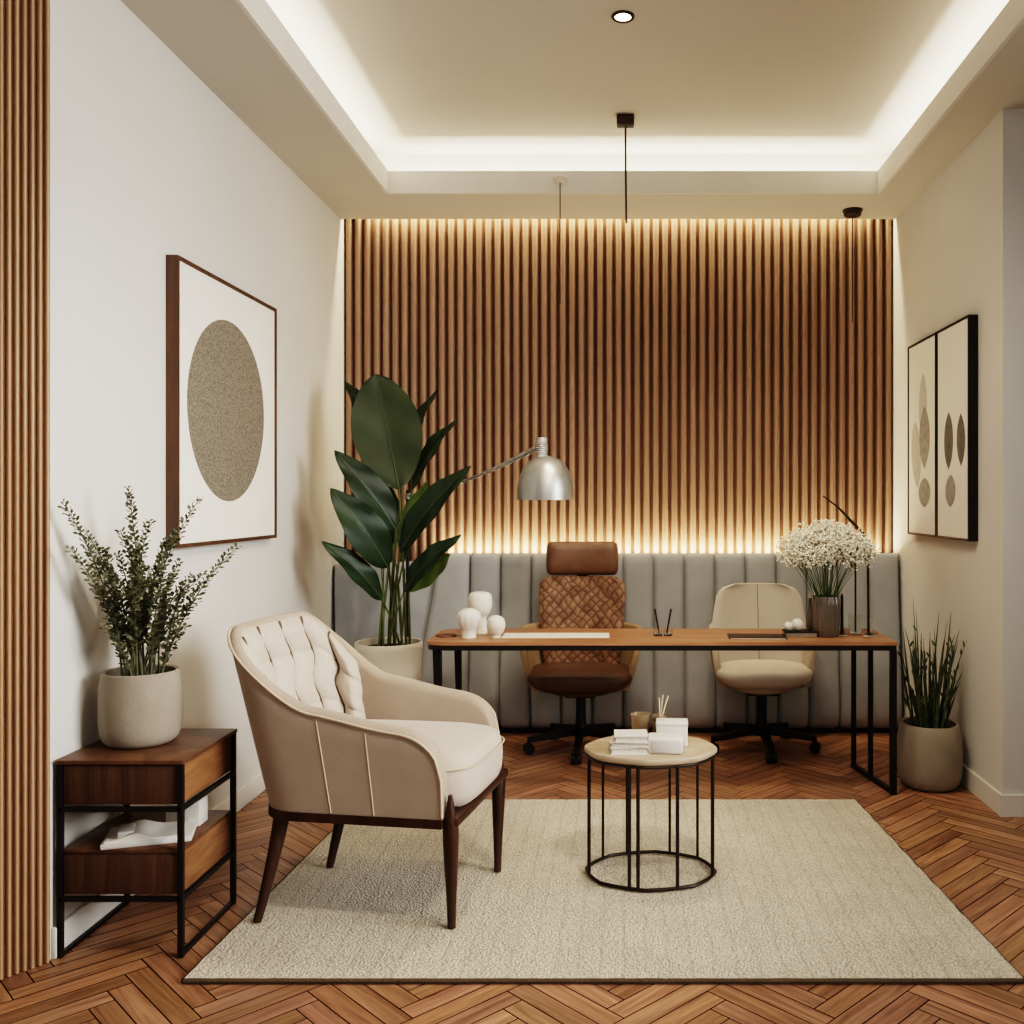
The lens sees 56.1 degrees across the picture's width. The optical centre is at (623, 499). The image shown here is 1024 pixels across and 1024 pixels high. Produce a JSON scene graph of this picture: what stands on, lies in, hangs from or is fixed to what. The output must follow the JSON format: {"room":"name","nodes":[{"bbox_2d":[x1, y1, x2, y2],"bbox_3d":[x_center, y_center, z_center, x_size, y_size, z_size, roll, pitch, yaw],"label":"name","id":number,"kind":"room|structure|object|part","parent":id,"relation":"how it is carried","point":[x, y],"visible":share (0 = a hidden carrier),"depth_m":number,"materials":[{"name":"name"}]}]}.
{"room":"office","nodes":[
{"label":"office","id":0,"kind":"room"},
{"bbox_2d":[50,0,344,959],"bbox_3d":[-1.620,-0.300,4.003,0.120,3.100,2.855,0,0,0],"label":"wall","id":1,"kind":"structure","parent":0,"point":[148,164],"depth_m":3.14,"materials":[{"name":"paint"}]},
{"bbox_2d":[0,0,49,979],"bbox_3d":[-1.717,-0.148,2.388,0.053,2.797,0.492,0,0,38],"label":"wall panel","id":2,"kind":"object","parent":1,"relation":"attached to","point":[24,24],"visible":1,"depth_m":2.52,"materials":[{"name":"brown wood"}]},
{"bbox_2d":[51,772,265,958],"bbox_3d":[-1.553,1.208,3.683,0.014,0.085,2.195,0,0,0],"label":"baseboard","id":3,"kind":"structure","parent":1,"relation":"attached to","point":[88,914],"depth_m":2.78,"materials":[{"name":"paint"}]},
{"bbox_2d":[166,255,276,547],"bbox_3d":[-1.538,-0.335,3.693,0.041,1.000,0.923,0,0,0],"label":"framed picture","id":4,"kind":"object","parent":1,"relation":"attached to","point":[221,339],"visible":0.98,"depth_m":3.56,"materials":[{"name":"white paper"}]},
{"bbox_2d":[0,733,1023,1023],"bbox_3d":[0.400,1.252,2.164,6.000,0.004,6.953,0,0,0],"label":"floor","id":5,"kind":"structure","parent":0,"point":[129,970],"depth_m":2.62,"materials":[{"name":"brown wood"}]},
{"bbox_2d":[55,728,236,957],"bbox_3d":[-1.377,0.980,2.771,0.351,0.540,0.366,0,0,0],"label":"side table","id":6,"kind":"object","parent":5,"relation":"on","point":[174,771],"visible":0.94,"depth_m":2.60,"materials":[{"name":"brown wood"}]},
{"bbox_3d":[-1.541,0.985,2.597,0.014,0.530,0.014,0,0,0],"label":"leg","id":7,"kind":"part","parent":6,"relation":"part of","materials":[{"name":"black metal"}]},
{"bbox_3d":[-1.541,1.244,2.771,0.012,0.012,0.350,0,0,0],"label":"floor rail","id":8,"kind":"part","parent":6,"relation":"part of","materials":[{"name":"black metal"}]},
{"bbox_3d":[-1.377,1.090,2.596,0.331,0.012,0.012,0,0,0],"label":"rail","id":9,"kind":"part","parent":6,"relation":"part of","materials":[{"name":"black metal"}]},
{"bbox_3d":[-1.377,0.845,2.596,0.331,0.012,0.012,0,0,0],"label":"rail","id":10,"kind":"part","parent":6,"relation":"part of","materials":[{"name":"black metal"}]},
{"bbox_3d":[-1.377,1.024,2.602,0.311,0.106,0.013,0,0,0],"label":"drawer","id":11,"kind":"part","parent":6,"relation":"part of","materials":[{"name":"brown wood"}]},
{"bbox_3d":[-1.377,0.779,2.602,0.311,0.106,0.013,0,0,0],"label":"drawer","id":12,"kind":"part","parent":6,"relation":"part of","materials":[{"name":"brown wood"}]},
{"bbox_3d":[-1.541,0.985,2.944,0.014,0.530,0.014,0,0,0],"label":"leg","id":13,"kind":"part","parent":6,"relation":"part of","materials":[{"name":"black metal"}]},
{"bbox_2d":[97,664,182,748],"bbox_3d":[-1.416,0.604,2.785,0.224,0.212,0.224,0,0,0],"label":"pot","id":14,"kind":"object","parent":6,"relation":"on","point":[140,706],"depth_m":2.70,"materials":[{"name":"ceramic"}]},
{"bbox_2d":[64,810,231,852],"bbox_3d":[-1.373,0.963,2.770,0.321,0.010,0.336,0,0,0],"label":"shelf","id":15,"kind":"object","parent":6,"relation":"attached to","point":[217,819],"depth_m":2.72,"materials":[{"name":"brown wood"}]},
{"bbox_2d":[100,821,196,849],"bbox_3d":[-1.345,0.950,2.700,0.230,0.016,0.150,0,0,-18],"label":"paperback book","id":16,"kind":"object","parent":6,"relation":"on","point":[190,826],"visible":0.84,"depth_m":2.64,"materials":[{"name":"white paper"}]},
{"bbox_2d":[104,819,185,843],"bbox_3d":[-1.352,0.930,2.690,0.190,0.024,0.124,0,0,-18],"label":"magazine","id":17,"kind":"object","parent":16,"relation":"on","point":[144,829],"visible":0.96,"depth_m":2.66,"materials":[{"name":"white paper"}]},
{"bbox_2d":[117,823,134,837],"bbox_3d":[-1.395,0.927,2.663,0.040,0.018,0.075,0,0,-24],"label":"book","id":18,"kind":"object","parent":17,"relation":"on","point":[124,830],"depth_m":2.64,"materials":[{"name":"white paper"}]},
{"bbox_2d":[57,485,241,748],"bbox_3d":[-1.344,0.334,2.729,0.371,0.752,0.374,0,0,0],"label":"potted plant","id":19,"kind":"object","parent":6,"relation":"on","point":[139,706],"visible":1,"depth_m":2.72,"materials":[{"name":"plant"}]},
{"bbox_3d":[-1.211,0.985,2.597,0.014,0.530,0.014,0,0,0],"label":"leg","id":20,"kind":"part","parent":6,"relation":"part of","materials":[{"name":"black metal"}]},
{"bbox_2d":[166,795,207,825],"bbox_3d":[-1.295,0.920,2.814,0.100,0.075,0.061,0,0,0],"label":"box","id":21,"kind":"object","parent":6,"relation":"on","point":[198,812],"visible":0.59,"depth_m":2.79,"materials":[{"name":"paper"}]},
{"bbox_3d":[-1.319,0.920,2.785,0.048,0.051,0.002,0,0,0],"label":"box panel","id":22,"kind":"part","parent":21,"relation":"part of","materials":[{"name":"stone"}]},
{"bbox_3d":[-1.211,1.090,2.771,0.012,0.012,0.347,0,0,0],"label":"rail","id":23,"kind":"part","parent":6,"relation":"part of","materials":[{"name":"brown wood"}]},
{"bbox_3d":[-1.211,0.845,2.771,0.012,0.012,0.347,0,0,0],"label":"rail","id":24,"kind":"part","parent":6,"relation":"part of","materials":[{"name":"black metal"}]},
{"bbox_3d":[-1.212,1.244,2.771,0.012,0.012,0.350,0,0,0],"label":"floor rail","id":25,"kind":"part","parent":6,"relation":"part of","materials":[{"name":"black metal"}]},
{"bbox_3d":[-1.211,0.985,2.944,0.014,0.530,0.014,0,0,0],"label":"leg","id":26,"kind":"part","parent":6,"relation":"part of","materials":[{"name":"black metal"}]},
{"bbox_2d":[322,374,470,680],"bbox_3d":[-1.059,0.323,4.550,0.681,1.854,0.465,0,0,0],"label":"leaf plant","id":27,"kind":"object","parent":5,"relation":"on","point":[386,425],"visible":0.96,"depth_m":4.50,"materials":[{"name":"plant"}]},
{"bbox_3d":[-1.135,0.966,4.585,0.322,0.568,0.322,0,0,0],"label":"pot","id":28,"kind":"part","parent":27,"relation":"part of","materials":[{"name":"beige ceramic"}]},
{"bbox_2d":[404,437,573,636],"bbox_3d":[-0.726,0.483,4.561,1.165,1.534,0.258,0,0,35],"label":"arc floor lamp","id":29,"kind":"object","parent":5,"relation":"on","point":[544,477],"visible":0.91,"depth_m":4.22,"materials":[{"name":"silver metal"}]},
{"bbox_3d":[-0.746,-0.130,4.564,0.886,0.232,0.024,0,0,37],"label":"arm","id":30,"kind":"part","parent":29,"relation":"part of","materials":[{"name":"metal"}]},
{"bbox_2d":[535,437,547,456],"bbox_3d":[-0.373,-0.234,4.300,0.057,0.099,0.057,0,0,0],"label":"socket","id":31,"kind":"object","parent":29,"relation":"attached to","point":[541,444],"depth_m":4.28,"materials":[{"name":"metal"}]},
{"bbox_3d":[-0.355,-0.100,4.300,0.258,0.200,0.258,0,0,0],"label":"lamp shade","id":32,"kind":"part","parent":29,"relation":"part of","materials":[{"name":"metal"}]},
{"bbox_2d":[520,541,641,763],"bbox_3d":[-0.216,0.733,4.739,0.618,1.033,0.542,0,0,0],"label":"chair","id":33,"kind":"object","parent":5,"relation":"on","point":[581,601],"visible":0.86,"depth_m":4.87,"materials":[{"name":"brown leather"}]},
{"bbox_3d":[-0.353,1.163,4.718,0.256,0.063,0.037,0,0,-17],"label":"leg","id":34,"kind":"part","parent":33,"relation":"part of","materials":[{"name":"black metal"}]},
{"bbox_3d":[-0.298,1.163,4.877,0.039,0.064,0.256,0,0,-35],"label":"leg","id":35,"kind":"part","parent":33,"relation":"part of","materials":[{"name":"black metal"}]},
{"bbox_3d":[-0.219,1.163,4.617,0.036,0.062,0.256,0,0,1],"label":"leg","id":36,"kind":"part","parent":33,"relation":"part of","materials":[{"name":"black metal"}]},
{"bbox_3d":[-0.216,0.881,4.742,0.519,0.121,0.431,0,0,0],"label":"seat","id":37,"kind":"part","parent":33,"relation":"part of","materials":[{"name":"brown leather"}]},
{"bbox_3d":[-0.080,1.163,4.713,0.256,0.063,0.038,0,0,19],"label":"leg","id":38,"kind":"part","parent":33,"relation":"part of","materials":[{"name":"black metal"}]},
{"bbox_3d":[-0.134,1.163,4.877,0.039,0.064,0.256,0,0,35],"label":"leg","id":39,"kind":"part","parent":33,"relation":"part of","materials":[{"name":"black metal"}]},
{"bbox_2d":[181,799,1023,983],"bbox_3d":[-0.054,1.242,3.190,2.182,0.015,1.484,0,0,0],"label":"area rug","id":40,"kind":"object","parent":5,"relation":"on","point":[801,891],"visible":0.85,"depth_m":2.88,"materials":[{"name":"carpet"}]},
{"bbox_2d":[227,611,507,928],"bbox_3d":[-0.795,0.809,3.030,0.783,0.855,0.626,0,0,9],"label":"armchair","id":41,"kind":"object","parent":40,"relation":"on","point":[340,739],"visible":1,"depth_m":2.79,"materials":[{"name":"beige fabric"}]},
{"bbox_3d":[-1.039,1.079,2.812,0.047,0.314,0.116,0,0,30],"label":"leg","id":42,"kind":"part","parent":41,"relation":"part of","materials":[{"name":"brown wood"}]},
{"bbox_3d":[-1.007,0.603,3.064,0.287,0.420,0.548,0,0,9],"label":"tufted backrest","id":43,"kind":"part","parent":41,"relation":"part of","materials":[{"name":"beige fabric"}]},
{"bbox_3d":[-0.959,1.079,3.224,0.047,0.313,0.109,0,0,28],"label":"leg","id":44,"kind":"part","parent":41,"relation":"part of","materials":[{"name":"brown wood"}]},
{"bbox_3d":[-0.748,0.921,3.023,0.637,0.036,0.558,0,0,9],"label":"seat frame","id":45,"kind":"part","parent":41,"relation":"part of","materials":[{"name":"brown wood"}]},
{"bbox_2d":[368,719,502,806],"bbox_3d":[-0.719,0.816,3.019,0.618,0.190,0.458,0,0,9],"label":"seat cushion","id":46,"kind":"object","parent":41,"relation":"on","point":[471,750],"depth_m":2.93,"materials":[{"name":"beige fabric"}]},
{"bbox_3d":[-0.498,1.040,2.732,0.046,0.386,0.046,0,0,9],"label":"leg","id":47,"kind":"part","parent":41,"relation":"part of","materials":[{"name":"brown wood"}]},
{"bbox_3d":[-0.424,1.041,3.185,0.046,0.388,0.084,0,0,9],"label":"leg","id":48,"kind":"part","parent":41,"relation":"part of","materials":[{"name":"brown wood"}]},
{"bbox_2d":[584,736,716,891],"bbox_3d":[0.088,1.024,3.150,0.441,0.417,0.342,0,0,0],"label":"coffee table","id":49,"kind":"object","parent":40,"relation":"on","point":[698,751],"visible":0.72,"depth_m":3.05,"materials":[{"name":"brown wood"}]},
{"bbox_2d":[609,741,649,754],"bbox_3d":[0.016,0.805,3.090,0.125,0.022,0.095,0,0,-4],"label":"book","id":50,"kind":"object","parent":49,"relation":"on","point":[613,751],"visible":0.5,"depth_m":3.05,"materials":[{"name":"white paper"}]},
{"bbox_2d":[610,735,647,747],"bbox_3d":[0.019,0.786,3.090,0.121,0.016,0.095,0,0,3],"label":"book","id":51,"kind":"object","parent":50,"relation":"on","point":[613,744],"visible":0.52,"depth_m":3.05,"materials":[{"name":"white paper"}]},
{"bbox_2d":[614,729,647,742],"bbox_3d":[0.022,0.767,3.090,0.108,0.020,0.095,0,0,-2],"label":"book","id":52,"kind":"object","parent":51,"relation":"on","point":[620,735],"visible":0.99,"depth_m":3.06,"materials":[{"name":"white paper"}]},
{"bbox_2d":[630,712,649,733],"bbox_3d":[0.055,0.772,3.235,0.067,0.088,0.067,0,0,0],"label":"glass cup","id":53,"kind":"object","parent":49,"relation":"on","point":[639,720],"visible":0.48,"depth_m":3.21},
{"bbox_2d":[653,713,665,732],"bbox_3d":[0.120,0.775,3.245,0.045,0.082,0.045,0,0,0],"label":"jar","id":54,"kind":"object","parent":49,"relation":"on","point":[655,716],"visible":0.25,"depth_m":3.23,"materials":[{"name":"orange glass"}]},
{"bbox_2d":[660,695,663,715],"bbox_3d":[0.125,0.738,3.247,0.020,0.140,0.005,0,0,-14],"label":"reed","id":55,"kind":"object","parent":54,"relation":"in","point":[662,695],"visible":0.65,"depth_m":3.25,"materials":[{"name":"beige wood"}]},
{"bbox_2d":[647,733,682,753],"bbox_3d":[0.134,0.790,3.084,0.116,0.052,0.086,0,0,4],"label":"box","id":56,"kind":"object","parent":49,"relation":"on","point":[658,743],"visible":0.99,"depth_m":3.04,"materials":[{"name":"white cardboard"}]},
{"bbox_3d":[0.117,0.790,3.044,0.060,0.036,0.003,0,0,4],"label":"panel","id":57,"kind":"part","parent":56,"relation":"part of","materials":[{"name":"white cardboard"}]},
{"bbox_2d":[656,718,687,746],"bbox_3d":[0.160,0.776,3.175,0.107,0.080,0.073,0,0,3],"label":"box","id":58,"kind":"object","parent":49,"relation":"on","point":[663,725],"visible":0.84,"depth_m":3.14,"materials":[{"name":"white paper"}]},
{"bbox_3d":[0.160,0.743,3.175,0.107,0.014,0.073,0,0,3],"label":"lid","id":59,"kind":"part","parent":58,"relation":"part of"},
{"bbox_2d":[334,553,901,732],"bbox_3d":[-0.036,0.769,5.138,3.048,0.962,0.195,0,0,0],"label":"wall panel","id":60,"kind":"object","parent":5,"relation":"on","point":[688,584],"visible":0.5,"depth_m":5.09,"materials":[{"name":"grey fabric"}]},
{"bbox_3d":[-1.262,0.772,5.118,0.586,0.895,0.110,0,0,-13],"label":"corner panel","id":61,"kind":"part","parent":60,"relation":"part of","materials":[{"name":"white paint"}]},
{"bbox_2d":[427,629,897,794],"bbox_3d":[0.157,0.926,4.235,2.003,0.648,0.430,0,0,0],"label":"writing desk","id":62,"kind":"object","parent":5,"relation":"on","point":[619,639],"visible":0.83,"depth_m":4.04,"materials":[{"name":"brown wood"}]},
{"bbox_3d":[-0.798,0.944,4.070,0.038,0.612,0.034,0,0,0],"label":"leg","id":63,"kind":"part","parent":62,"relation":"part of","materials":[{"name":"black metal"}]},
{"bbox_2d":[436,633,455,637],"bbox_3d":[-0.787,0.599,4.200,0.092,0.006,0.092,0,0,0],"label":"coaster","id":64,"kind":"object","parent":62,"relation":"on","point":[445,635],"visible":1,"depth_m":4.19,"materials":[{"name":"brown wood"}]},
{"bbox_3d":[-0.767,0.944,4.400,0.036,0.612,0.030,0,0,0],"label":"leg","id":65,"kind":"part","parent":62,"relation":"part of","materials":[{"name":"black metal"}]},
{"bbox_2d":[457,608,480,638],"bbox_3d":[-0.679,0.538,4.160,0.107,0.128,0.107,0,0,0],"label":"vase","id":66,"kind":"object","parent":62,"relation":"on","point":[468,619],"visible":1,"depth_m":4.13,"materials":[{"name":"white ceramic"}]},
{"bbox_2d":[468,591,491,633],"bbox_3d":[-0.652,0.508,4.300,0.109,0.187,0.109,0,0,0],"label":"vase","id":67,"kind":"object","parent":62,"relation":"on","point":[481,601],"visible":0.78,"depth_m":4.26,"materials":[{"name":"white ceramic"}]},
{"bbox_2d":[487,615,504,637],"bbox_3d":[-0.562,0.554,4.170,0.082,0.096,0.082,0,0,0],"label":"vase","id":68,"kind":"object","parent":62,"relation":"on","point":[495,623],"visible":1,"depth_m":4.14,"materials":[{"name":"white ceramic"}]},
{"bbox_2d":[502,633,608,637],"bbox_3d":[-0.301,0.601,4.220,0.472,0.002,0.158,0,0,0],"label":"paper sheet","id":69,"kind":"object","parent":62,"relation":"on","point":[506,635],"visible":1,"depth_m":4.21,"materials":[{"name":"white paper"}]},
{"bbox_2d":[654,628,661,635],"bbox_3d":[0.151,0.587,4.220,0.039,0.030,0.039,0,0,0],"label":"pen cup","id":70,"kind":"object","parent":62,"relation":"on","point":[657,632],"visible":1,"depth_m":4.20,"materials":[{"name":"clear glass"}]},
{"bbox_2d":[654,609,658,628],"bbox_3d":[0.147,0.538,4.221,0.028,0.110,0.008,0,0,7],"label":"pen","id":71,"kind":"object","parent":70,"relation":"in","point":[654,609],"visible":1,"depth_m":4.22,"materials":[{"name":"black metal"}]},
{"bbox_3d":[0.157,0.627,4.235,1.995,0.022,0.422,0,0,0],"label":"under frame","id":72,"kind":"part","parent":62,"relation":"part of","materials":[{"name":"black metal"}]},
{"bbox_2d":[664,628,671,635],"bbox_3d":[0.195,0.587,4.220,0.039,0.030,0.039,0,0,0],"label":"pen cup","id":73,"kind":"object","parent":62,"relation":"on","point":[667,632],"visible":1,"depth_m":4.20,"materials":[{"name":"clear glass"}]},
{"bbox_2d":[667,609,671,628],"bbox_3d":[0.200,0.538,4.221,0.028,0.110,0.008,0,0,-7],"label":"pen","id":74,"kind":"object","parent":73,"relation":"in","point":[670,609],"visible":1,"depth_m":4.22,"materials":[{"name":"black metal"}]},
{"bbox_2d":[727,633,786,639],"bbox_3d":[0.582,0.599,4.169,0.250,0.006,0.141,0,0,3],"label":"notebook","id":75,"kind":"object","parent":62,"relation":"on","point":[730,635],"visible":1,"depth_m":4.15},
{"bbox_2d":[783,632,816,636],"bbox_3d":[0.778,0.591,4.200,0.136,0.022,0.080,0,0,0],"label":"book","id":76,"kind":"object","parent":62,"relation":"on","point":[788,634],"depth_m":4.16,"materials":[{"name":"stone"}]},
{"bbox_2d":[782,629,818,636],"bbox_3d":[0.778,0.589,4.200,0.148,0.026,0.090,0,0,0],"label":"tray","id":77,"kind":"object","parent":62,"relation":"on","point":[803,632],"visible":0.86,"depth_m":4.16,"materials":[{"name":"stone"}]},
{"bbox_2d":[784,622,792,629],"bbox_3d":[0.726,0.557,4.194,0.039,0.038,0.039,0,0,0],"label":"ball","id":78,"kind":"object","parent":77,"relation":"on","point":[788,625],"visible":1,"depth_m":4.18,"materials":[{"name":"white ceramic"}]},
{"bbox_2d":[792,619,802,629],"bbox_3d":[0.766,0.550,4.194,0.054,0.052,0.053,0,0,0],"label":"ball","id":79,"kind":"object","parent":77,"relation":"on","point":[797,624],"visible":1,"depth_m":4.18,"materials":[{"name":"white ceramic"}]},
{"bbox_2d":[806,594,812,628],"bbox_3d":[0.841,0.512,4.290,0.040,0.180,0.040,0,0,0],"label":"slim bottle","id":80,"kind":"object","parent":62,"relation":"on","point":[809,612],"visible":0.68,"depth_m":4.28,"materials":[{"name":"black glass"}]},
{"bbox_2d":[812,595,839,637],"bbox_3d":[0.893,0.513,4.200,0.126,0.178,0.126,0,0,0],"label":"ribbed vase","id":81,"kind":"object","parent":62,"relation":"on","point":[825,610],"visible":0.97,"depth_m":4.15,"materials":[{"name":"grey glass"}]},
{"bbox_2d":[775,518,881,598],"bbox_3d":[0.895,0.332,4.210,0.465,0.502,0.326,0,0,-7],"label":"flower bouquet","id":82,"kind":"object","parent":81,"relation":"in","point":[823,542],"visible":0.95,"depth_m":4.13,"materials":[{"name":"white plant"}]},
{"bbox_2d":[839,630,847,635],"bbox_3d":[0.973,0.591,4.240,0.050,0.022,0.050,0,0,0],"label":"candle holder","id":83,"kind":"object","parent":62,"relation":"on","point":[841,632],"visible":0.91,"depth_m":4.23,"materials":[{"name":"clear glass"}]},
{"bbox_2d":[840,593,842,629],"bbox_3d":[0.973,0.503,4.240,0.013,0.172,0.013,0,0,0],"label":"taper candle","id":84,"kind":"object","parent":83,"relation":"in","point":[841,622],"visible":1,"depth_m":4.24,"materials":[{"name":"black wax"}]},
{"bbox_3d":[1.072,0.944,4.436,0.018,0.612,0.022,0,0,0],"label":"leg","id":85,"kind":"part","parent":62,"relation":"part of","materials":[{"name":"black metal"}]},
{"bbox_2d":[848,614,862,633],"bbox_3d":[1.048,0.561,4.300,0.064,0.082,0.064,0,0,0],"label":"glass tumbler","id":86,"kind":"object","parent":62,"relation":"on","point":[855,622],"visible":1,"depth_m":4.28,"materials":[{"name":"clear glass"}]},
{"bbox_2d":[855,563,855,615],"bbox_3d":[1.048,0.427,4.300,0.008,0.331,0.008,0,0,22],"label":"reed","id":87,"kind":"object","parent":86,"relation":"in","point":[855,563],"visible":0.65,"depth_m":4.30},
{"bbox_2d":[863,617,875,636],"bbox_3d":[1.086,0.559,4.200,0.056,0.085,0.056,0,0,0],"label":"glass bottle","id":88,"kind":"object","parent":62,"relation":"on","point":[869,633],"visible":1,"depth_m":4.19,"materials":[{"name":"clear glass"}]},
{"bbox_2d":[823,496,869,625],"bbox_3d":[0.982,0.283,4.200,0.208,0.606,0.014,0,0,0],"label":"branch","id":89,"kind":"object","parent":88,"relation":"in","point":[830,501],"visible":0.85,"depth_m":4.20,"materials":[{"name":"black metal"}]},
{"bbox_3d":[1.107,1.240,4.235,0.020,0.020,0.425,0,0,-10],"label":"floor rail","id":90,"kind":"part","parent":62,"relation":"part of","materials":[{"name":"black metal"}]},
{"bbox_3d":[1.104,0.944,4.255,0.018,0.612,0.022,0,0,0],"label":"leg","id":91,"kind":"part","parent":62,"relation":"part of","materials":[{"name":"black metal"}]},
{"bbox_3d":[1.143,0.944,4.034,0.026,0.612,0.022,0,0,0],"label":"leg","id":92,"kind":"part","parent":62,"relation":"part of","materials":[{"name":"black metal"}]},
{"bbox_2d":[708,583,820,762],"bbox_3d":[0.693,0.842,4.759,0.571,0.815,0.542,0,0,0],"label":"swivel armchair","id":93,"kind":"object","parent":5,"relation":"on","point":[760,674],"visible":0.8,"depth_m":4.83,"materials":[{"name":"beige leather"}]},
{"bbox_3d":[0.555,1.163,4.738,0.256,0.063,0.037,0,0,-17],"label":"leg","id":94,"kind":"part","parent":93,"relation":"part of","materials":[{"name":"black metal"}]},
{"bbox_3d":[0.610,1.163,4.897,0.039,0.064,0.256,0,0,-35],"label":"leg","id":95,"kind":"part","parent":93,"relation":"part of","materials":[{"name":"black metal"}]},
{"bbox_2d":[712,583,805,662],"bbox_3d":[0.692,0.637,4.904,0.483,0.405,0.162,0,0,0],"label":"chair backrest","id":96,"kind":"object","parent":93,"relation":"on","point":[739,605],"depth_m":4.89,"materials":[{"name":"beige leather"}]},
{"bbox_3d":[0.692,0.960,4.775,0.150,0.024,0.150,0,0,0],"label":"tilt plate","id":97,"kind":"part","parent":93,"relation":"part of","materials":[{"name":"black metal"}]},
{"bbox_3d":[0.692,0.865,4.747,0.481,0.111,0.401,0,0,0],"label":"seat","id":98,"kind":"part","parent":93,"relation":"part of","materials":[{"name":"beige leather"}]},
{"bbox_3d":[0.695,1.163,4.637,0.036,0.062,0.256,0,0,-1],"label":"leg","id":99,"kind":"part","parent":93,"relation":"part of","materials":[{"name":"black metal"}]},
{"bbox_3d":[0.774,1.163,4.897,0.039,0.064,0.256,0,0,35],"label":"leg","id":100,"kind":"part","parent":93,"relation":"part of","materials":[{"name":"black metal"}]},
{"bbox_3d":[0.830,1.163,4.740,0.256,0.063,0.037,0,0,16],"label":"leg","id":101,"kind":"part","parent":93,"relation":"part of","materials":[{"name":"black metal"}]},
{"bbox_2d":[897,603,965,791],"bbox_3d":[1.331,0.838,4.160,0.312,0.825,0.276,0,0,0],"label":"grass plant","id":102,"kind":"object","parent":5,"relation":"on","point":[929,744],"visible":1,"depth_m":4.10,"materials":[{"name":"plant"}]},
{"bbox_3d":[1.338,1.111,4.160,0.276,0.278,0.276,0,0,0],"label":"pot","id":103,"kind":"part","parent":102,"relation":"part of","materials":[{"name":"beige ceramic"}]},
{"bbox_2d":[121,0,1023,218],"bbox_3d":[0.470,-1.558,2.167,4.860,0.020,6.135,0,0,0],"label":"ceiling","id":104,"kind":"structure","parent":0,"point":[216,40],"depth_m":4.14,"materials":[{"name":"paint"}]},
{"bbox_2d":[235,0,1023,193],"bbox_3d":[0.045,-1.604,2.845,2.500,0.112,3.920,0,0,0],"label":"trim","id":105,"kind":"structure","parent":104,"relation":"attached to","point":[1008,21],"depth_m":4.79,"materials":[{"name":"paint"}]},
{"bbox_2d":[553,176,566,303],"bbox_3d":[-0.320,-1.299,4.760,0.072,0.632,0.058,0,0,0],"label":"pendant cord","id":106,"kind":"object","parent":105,"relation":"hanging from","point":[560,180],"visible":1,"depth_m":4.76,"materials":[{"name":"brown metal"}]},
{"bbox_3d":[-0.320,-1.287,4.760,0.005,0.608,0.005,0,0,22],"label":"cord","id":107,"kind":"part","parent":106,"relation":"part of","materials":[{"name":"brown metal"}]},
{"bbox_2d":[843,207,862,321],"bbox_3d":[1.220,-1.248,5.070,0.104,0.600,0.104,0,0,0],"label":"pendant cord","id":108,"kind":"object","parent":104,"relation":"hanging from","point":[851,212],"visible":1,"depth_m":5.06,"materials":[{"name":"brown metal"}]},
{"bbox_3d":[1.220,-1.233,5.070,0.005,0.570,0.005,0,0,23],"label":"cord","id":109,"kind":"part","parent":108,"relation":"part of","materials":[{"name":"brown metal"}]},
{"bbox_2d":[266,0,1008,153],"bbox_3d":[0.045,-1.820,2.845,2.850,0.050,4.270,0,0,0],"label":"ceiling","id":110,"kind":"structure","parent":0,"point":[412,76],"depth_m":3.97,"materials":[{"name":"paint"}]},
{"bbox_2d":[611,10,634,22],"bbox_3d":[-0.004,-1.791,3.523,0.086,0.006,0.086,0,0,0],"label":"recessed light","id":111,"kind":"object","parent":110,"relation":"in","point":[621,16],"visible":1,"depth_m":3.52,"materials":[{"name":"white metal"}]},
{"bbox_2d":[617,114,633,222],"bbox_3d":[0.007,-1.545,4.441,0.082,0.500,0.060,0,0,0],"label":"pendant cord","id":112,"kind":"object","parent":110,"relation":"hanging from","point":[625,121],"visible":1,"depth_m":4.44,"materials":[{"name":"brown metal"}]},
{"bbox_3d":[0.009,-1.520,4.441,0.014,0.450,0.010,0,0,0],"label":"cord","id":113,"kind":"part","parent":112,"relation":"part of","materials":[{"name":"brown metal"}]},
{"bbox_2d":[376,154,889,170],"bbox_3d":[0.045,-1.685,2.845,2.790,0.239,4.210,0,0,0],"label":"light","id":114,"kind":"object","parent":110,"relation":"attached to","point":[392,162],"depth_m":4.93,"materials":[{"name":"paint"}]},
{"bbox_2d":[892,109,1023,793],"bbox_3d":[2.200,-0.300,4.595,1.400,3.100,1.670,0,0,0],"label":"wall","id":115,"kind":"structure","parent":0,"point":[958,247],"depth_m":4.00,"materials":[{"name":"paint"}]},
{"bbox_2d":[908,332,935,536],"bbox_3d":[1.478,-0.305,4.665,0.041,0.960,0.439,0,0,0],"label":"framed print","id":116,"kind":"object","parent":115,"relation":"attached to","point":[922,354],"visible":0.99,"depth_m":4.65,"materials":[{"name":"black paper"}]},
{"bbox_2d":[936,315,977,540],"bbox_3d":[1.478,-0.305,4.229,0.041,0.960,0.414,0,0,0],"label":"framed print","id":117,"kind":"object","parent":115,"relation":"attached to","point":[957,342],"visible":1,"depth_m":4.18,"materials":[{"name":"beige paper"}]},
{"bbox_2d":[902,717,1023,816],"bbox_3d":[2.193,1.208,4.423,1.414,0.085,1.354,0,0,0],"label":"baseboard","id":118,"kind":"structure","parent":115,"relation":"attached to","point":[1004,805],"depth_m":3.82,"materials":[{"name":"paint"}]},
{"bbox_3d":[-0.030,-0.300,5.380,3.060,3.100,0.100,0,0,0],"label":"wall","id":119,"kind":"structure","parent":0,"visible":0},
{"bbox_2d":[345,219,891,562],"bbox_3d":[-0.030,-0.235,5.306,3.056,2.930,0.045,0,0,0],"label":"wall panel","id":120,"kind":"object","parent":119,"relation":"attached to","point":[699,385],"visible":0.44,"depth_m":5.29,"materials":[{"name":"brown wood"}]}
]}

